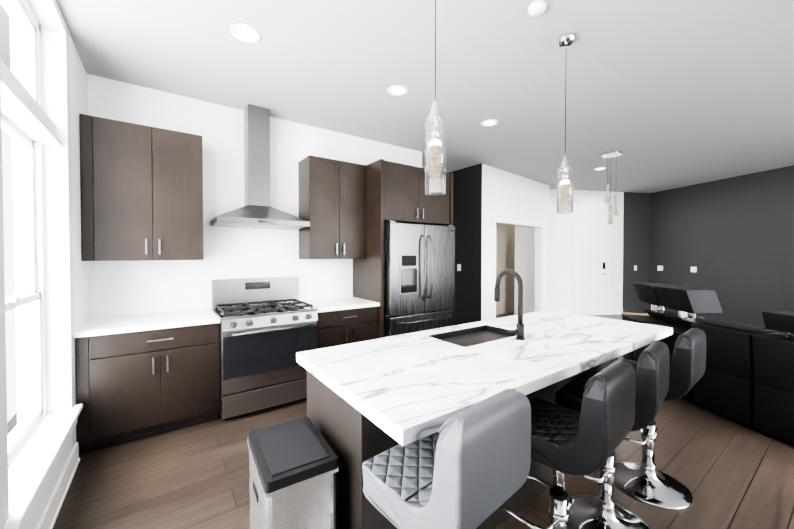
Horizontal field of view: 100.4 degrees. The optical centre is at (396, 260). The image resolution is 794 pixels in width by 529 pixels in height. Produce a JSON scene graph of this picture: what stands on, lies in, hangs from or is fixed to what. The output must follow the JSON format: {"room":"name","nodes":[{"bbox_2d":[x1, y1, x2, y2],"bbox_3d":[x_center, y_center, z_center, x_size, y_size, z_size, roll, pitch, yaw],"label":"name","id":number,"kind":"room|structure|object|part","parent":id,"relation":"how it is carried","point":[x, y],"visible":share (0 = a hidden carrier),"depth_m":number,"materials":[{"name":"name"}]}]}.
{"room":"kitchen","nodes":[
{"label":"kitchen","id":0,"kind":"room"},
{"bbox_2d":[0,0,89,528],"bbox_3d":[-0.657,-0.044,-0.135,0.298,3.000,7.450,-1,1,-35],"label":"wall","id":1,"kind":"structure","parent":0,"point":[43,92],"depth_m":2.10,"materials":[{"name":"white paint"}]},
{"bbox_2d":[87,74,421,317],"bbox_3d":[-1.277,-0.109,3.898,3.950,3.000,0.150,-1,1,-35],"label":"wall","id":2,"kind":"structure","parent":0,"point":[118,288],"depth_m":3.41,"materials":[{"name":"white paint"}]},
{"bbox_2d":[79,113,203,260],"bbox_3d":[-2.201,-0.568,2.922,0.817,1.130,0.357,-1,1,-35],"label":"upper cabinet","id":3,"kind":"object","parent":2,"relation":"attached to","point":[141,186],"depth_m":2.75,"materials":[{"name":"brown wood"}]},
{"bbox_2d":[210,104,309,229],"bbox_3d":[-1.400,-0.971,3.396,0.860,1.251,0.499,-1,1,-35],"label":"range hood","id":4,"kind":"object","parent":2,"relation":"attached to","point":[256,211],"visible":1,"depth_m":3.41,"materials":[{"name":"metal"}]},
{"bbox_2d":[298,155,369,260],"bbox_3d":[-0.763,-0.584,3.941,0.707,1.130,0.357,-1,1,-35],"label":"upper cabinet","id":5,"kind":"object","parent":2,"relation":"attached to","point":[331,192],"depth_m":3.77,"materials":[{"name":"brown wood"}]},
{"bbox_2d":[366,159,449,228],"bbox_3d":[0.081,-0.816,4.348,1.044,0.680,0.662,-1,1,-35],"label":"upper cabinet","id":6,"kind":"object","parent":2,"relation":"attached to","point":[394,191],"depth_m":3.95,"materials":[{"name":"brown wood"}]},
{"bbox_2d":[0,0,793,192],"bbox_3d":[3.167,-1.675,4.908,13.100,0.100,11.300,-1,1,-35],"label":"ceiling","id":7,"kind":"structure","parent":0,"point":[662,95],"depth_m":2.78,"materials":[{"name":"white paint"}]},
{"bbox_2d":[230,23,260,42],"bbox_3d":[-1.051,-1.578,2.301,0.196,0.007,0.196,-1,1,-35],"label":"recessed light","id":8,"kind":"object","parent":7,"relation":"in","point":[245,33],"visible":1,"depth_m":2.29,"materials":[{"name":"white plastic"}]},
{"bbox_2d":[388,85,408,95],"bbox_3d":[0.011,-1.591,3.102,0.196,0.007,0.196,-1,1,-35],"label":"recessed light","id":9,"kind":"object","parent":7,"relation":"in","point":[398,90],"visible":0.96,"depth_m":3.09,"materials":[{"name":"white plastic"}]},
{"bbox_2d":[425,0,445,195],"bbox_3d":[0.191,-0.952,1.647,0.128,1.238,0.128,-1,1,-35],"label":"pendant light","id":10,"kind":"object","parent":7,"relation":"hanging from","point":[435,119],"visible":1,"depth_m":1.63,"materials":[{"name":"clear glass"}]},
{"bbox_2d":[481,119,497,126],"bbox_3d":[1.080,-1.603,3.859,0.196,0.007,0.196,-1,1,-35],"label":"recessed light","id":11,"kind":"object","parent":7,"relation":"in","point":[490,122],"visible":1,"depth_m":3.85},
{"bbox_2d":[528,0,546,16],"bbox_3d":[0.873,-1.561,2.059,0.110,0.034,0.110,-1,1,-35],"label":"smoke detector","id":12,"kind":"object","parent":7,"relation":"attached to","point":[536,8],"visible":1,"depth_m":2.04,"materials":[{"name":"white plastic"}]},
{"bbox_2d":[556,32,575,212],"bbox_3d":[1.203,-0.963,2.363,0.128,1.238,0.128,-1,1,-35],"label":"pendant light","id":13,"kind":"object","parent":7,"relation":"hanging from","point":[565,40],"visible":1,"depth_m":2.35,"materials":[{"name":"clear glass"}]},
{"bbox_2d":[602,151,621,224],"bbox_3d":[3.267,-1.091,5.037,0.260,1.068,0.260,-1,1,-35],"label":"pendant light","id":14,"kind":"object","parent":7,"relation":"hanging from","point":[611,154],"visible":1,"depth_m":5.01,"materials":[{"name":"clear glass"}]},
{"bbox_2d":[7,312,793,528],"bbox_3d":[3.167,1.425,4.958,13.100,0.100,11.300,-1,1,-35],"label":"floor","id":15,"kind":"structure","parent":0,"point":[728,473],"depth_m":2.16,"materials":[{"name":"brown wood"}]},
{"bbox_2d":[74,325,219,454],"bbox_3d":[-2.083,0.971,2.858,0.908,0.875,0.637,-1,1,-35],"label":"base cabinet","id":16,"kind":"object","parent":15,"relation":"on","point":[140,376],"depth_m":2.57,"materials":[{"name":"brown wood"}]},
{"bbox_2d":[74,309,219,336],"bbox_3d":[-2.075,0.513,2.840,0.908,0.040,0.665,-1,1,-35],"label":"countertop","id":17,"kind":"structure","parent":16,"relation":"on","point":[134,323],"depth_m":2.69,"materials":[{"name":"white stone"}]},
{"bbox_2d":[211,277,317,420],"bbox_3d":[-1.322,0.798,3.313,0.853,1.205,0.764,-1,1,-35],"label":"range","id":18,"kind":"object","parent":15,"relation":"on","point":[268,328],"visible":0.98,"depth_m":3.08,"materials":[{"name":"metal"}]},
{"bbox_2d":[248,417,338,528],"bbox_3d":[-0.449,1.098,1.392,0.275,0.667,0.404,-1,1,-32],"label":"trash can","id":19,"kind":"object","parent":15,"relation":"on","point":[293,467],"visible":1,"depth_m":1.26,"materials":[{"name":"silver plastic"}]},
{"bbox_2d":[317,305,381,348],"bbox_3d":[-0.701,0.955,3.838,0.753,0.875,0.637,-1,1,-35],"label":"base cabinet","id":20,"kind":"object","parent":15,"relation":"on","point":[346,326],"depth_m":3.57,"materials":[{"name":"brown wood"}]},
{"bbox_2d":[303,297,381,312],"bbox_3d":[-0.693,0.498,3.819,0.753,0.040,0.665,-1,1,-35],"label":"countertop","id":21,"kind":"structure","parent":20,"relation":"on","point":[331,305],"depth_m":3.69,"materials":[{"name":"white stone"}]},
{"bbox_2d":[384,221,454,336],"bbox_3d":[0.149,0.465,4.270,1.026,1.842,0.808,-1,1,-35],"label":"fridge","id":22,"kind":"object","parent":15,"relation":"on","point":[419,277],"visible":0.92,"depth_m":3.92,"materials":[{"name":"metal"}]},
{"bbox_2d":[362,388,530,528],"bbox_3d":[0.133,0.920,1.119,0.436,1.032,0.485,-1,1,-41],"label":"stool","id":23,"kind":"object","parent":15,"relation":"on","point":[468,468],"visible":0.94,"depth_m":0.94,"materials":[{"name":"grey leather"}]},
{"bbox_2d":[306,357,617,528],"bbox_3d":[0.633,0.977,2.204,2.320,0.884,0.608,-1,1,-35],"label":"kitchen island","id":24,"kind":"object","parent":15,"relation":"on","point":[354,440],"depth_m":1.43,"materials":[{"name":"wood"}]},
{"bbox_2d":[296,310,671,445],"bbox_3d":[0.722,0.511,2.071,2.410,0.050,0.960,-1,1,-35],"label":"island countertop","id":25,"kind":"structure","parent":24,"relation":"on","point":[408,385],"depth_m":1.59,"materials":[{"name":"white stone"}]},
{"bbox_2d":[428,325,515,344],"bbox_3d":[0.532,0.631,2.195,0.644,0.270,0.384,-1,1,-35],"label":"sink","id":26,"kind":"object","parent":25,"relation":"in","point":[478,333],"depth_m":2.32,"materials":[{"name":"grey metal"}]},
{"bbox_2d":[492,269,527,340],"bbox_3d":[0.670,0.270,2.077,0.158,0.430,0.220,-1,1,-35],"label":"faucet","id":27,"kind":"object","parent":25,"relation":"on","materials":[{"name":"grey metal"}]},
{"bbox_2d":[499,361,635,528],"bbox_3d":[0.711,0.925,1.461,0.436,1.012,0.485,-1,1,-41],"label":"stool","id":28,"kind":"object","parent":15,"relation":"on","point":[589,437],"visible":0.77,"depth_m":1.28,"materials":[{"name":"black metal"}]},
{"bbox_3d":[0.721,0.619,1.445,0.373,0.400,0.455,-1,1,-41],"label":"seat","id":29,"kind":"part","parent":28,"relation":"part of","materials":[{"name":"leather"}]},
{"bbox_2d":[555,341,669,528],"bbox_3d":[1.124,0.919,1.778,0.436,1.012,0.485,-1,1,-44],"label":"stool","id":30,"kind":"object","parent":15,"relation":"on","point":[603,510],"visible":0.54,"depth_m":1.73,"materials":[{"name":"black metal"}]},
{"bbox_3d":[1.134,0.614,1.762,0.373,0.400,0.455,-1,1,-44],"label":"seat","id":31,"kind":"part","parent":30,"relation":"part of","materials":[{"name":"leather"}]},
{"bbox_2d":[614,328,706,509],"bbox_3d":[1.595,0.914,2.099,0.436,1.012,0.485,-1,1,-38],"label":"stool","id":32,"kind":"object","parent":15,"relation":"on","point":[646,480],"visible":0.69,"depth_m":1.98,"materials":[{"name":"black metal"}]},
{"bbox_3d":[1.604,0.609,2.083,0.373,0.400,0.455,-1,1,-38],"label":"seat","id":33,"kind":"part","parent":32,"relation":"part of","materials":[{"name":"leather"}]},
{"bbox_2d":[621,283,793,443],"bbox_3d":[4.072,0.846,2.396,2.084,1.080,4.754,-1,1,-35],"label":"sofa","id":34,"kind":"object","parent":15,"relation":"on","point":[747,378],"visible":0.88,"depth_m":2.85,"materials":[{"name":"black leather"}]},
{"bbox_2d":[622,312,704,318],"bbox_3d":[3.459,0.748,4.298,0.801,0.030,0.938,-1,1,-35],"label":"table","id":35,"kind":"object","parent":34,"relation":"on","point":[622,312],"depth_m":4.55,"materials":[{"name":"fabric"}]},
{"bbox_2d":[450,163,481,324],"bbox_3d":[1.097,-0.146,6.202,0.192,3.000,1.380,-1,1,-35],"label":"wall","id":36,"kind":"structure","parent":0,"point":[467,202],"depth_m":5.83,"materials":[{"name":"black paint"}]},
{"bbox_2d":[496,224,514,314],"bbox_3d":[2.450,-0.176,8.090,4.220,3.000,0.118,-1,1,-35],"label":"wall","id":37,"kind":"structure","parent":0,"point":[505,234],"depth_m":8.23,"materials":[{"name":"beige paint"}]},
{"bbox_2d":[481,164,549,320],"bbox_3d":[2.374,-0.151,6.542,2.641,3.000,0.471,-1,1,-35],"label":"wall","id":38,"kind":"structure","parent":0,"point":[521,204],"depth_m":6.16,"materials":[{"name":"white paint"}]},
{"bbox_2d":[549,189,649,315],"bbox_3d":[4.897,-0.175,8.071,2.880,3.000,0.170,0,1,-11],"label":"wall","id":39,"kind":"structure","parent":0,"point":[628,251],"depth_m":8.06,"materials":[{"name":"white paint"}]},
{"bbox_2d":[575,230,606,314],"bbox_3d":[4.674,0.294,7.948,0.781,2.048,0.390,-1,1,-35],"label":"entry door","id":40,"kind":"structure","parent":39,"relation":"in","point":[590,278],"depth_m":7.95,"materials":[{"name":"white wood"}]},
{"bbox_2d":[649,165,793,334],"bbox_3d":[7.101,-0.121,4.639,0.164,3.000,7.750,0,1,-11],"label":"wall","id":41,"kind":"structure","parent":0,"point":[730,241],"depth_m":6.56,"materials":[{"name":"grey paint"}]},
{"label":"outside","id":42,"kind":"structure","parent":0,"visible":0},
{"bbox_2d":[2,129,16,422],"bbox_3d":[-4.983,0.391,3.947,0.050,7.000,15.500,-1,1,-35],"label":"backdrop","id":43,"kind":"structure","parent":42,"point":[7,170],"depth_m":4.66,"materials":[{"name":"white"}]}
]}

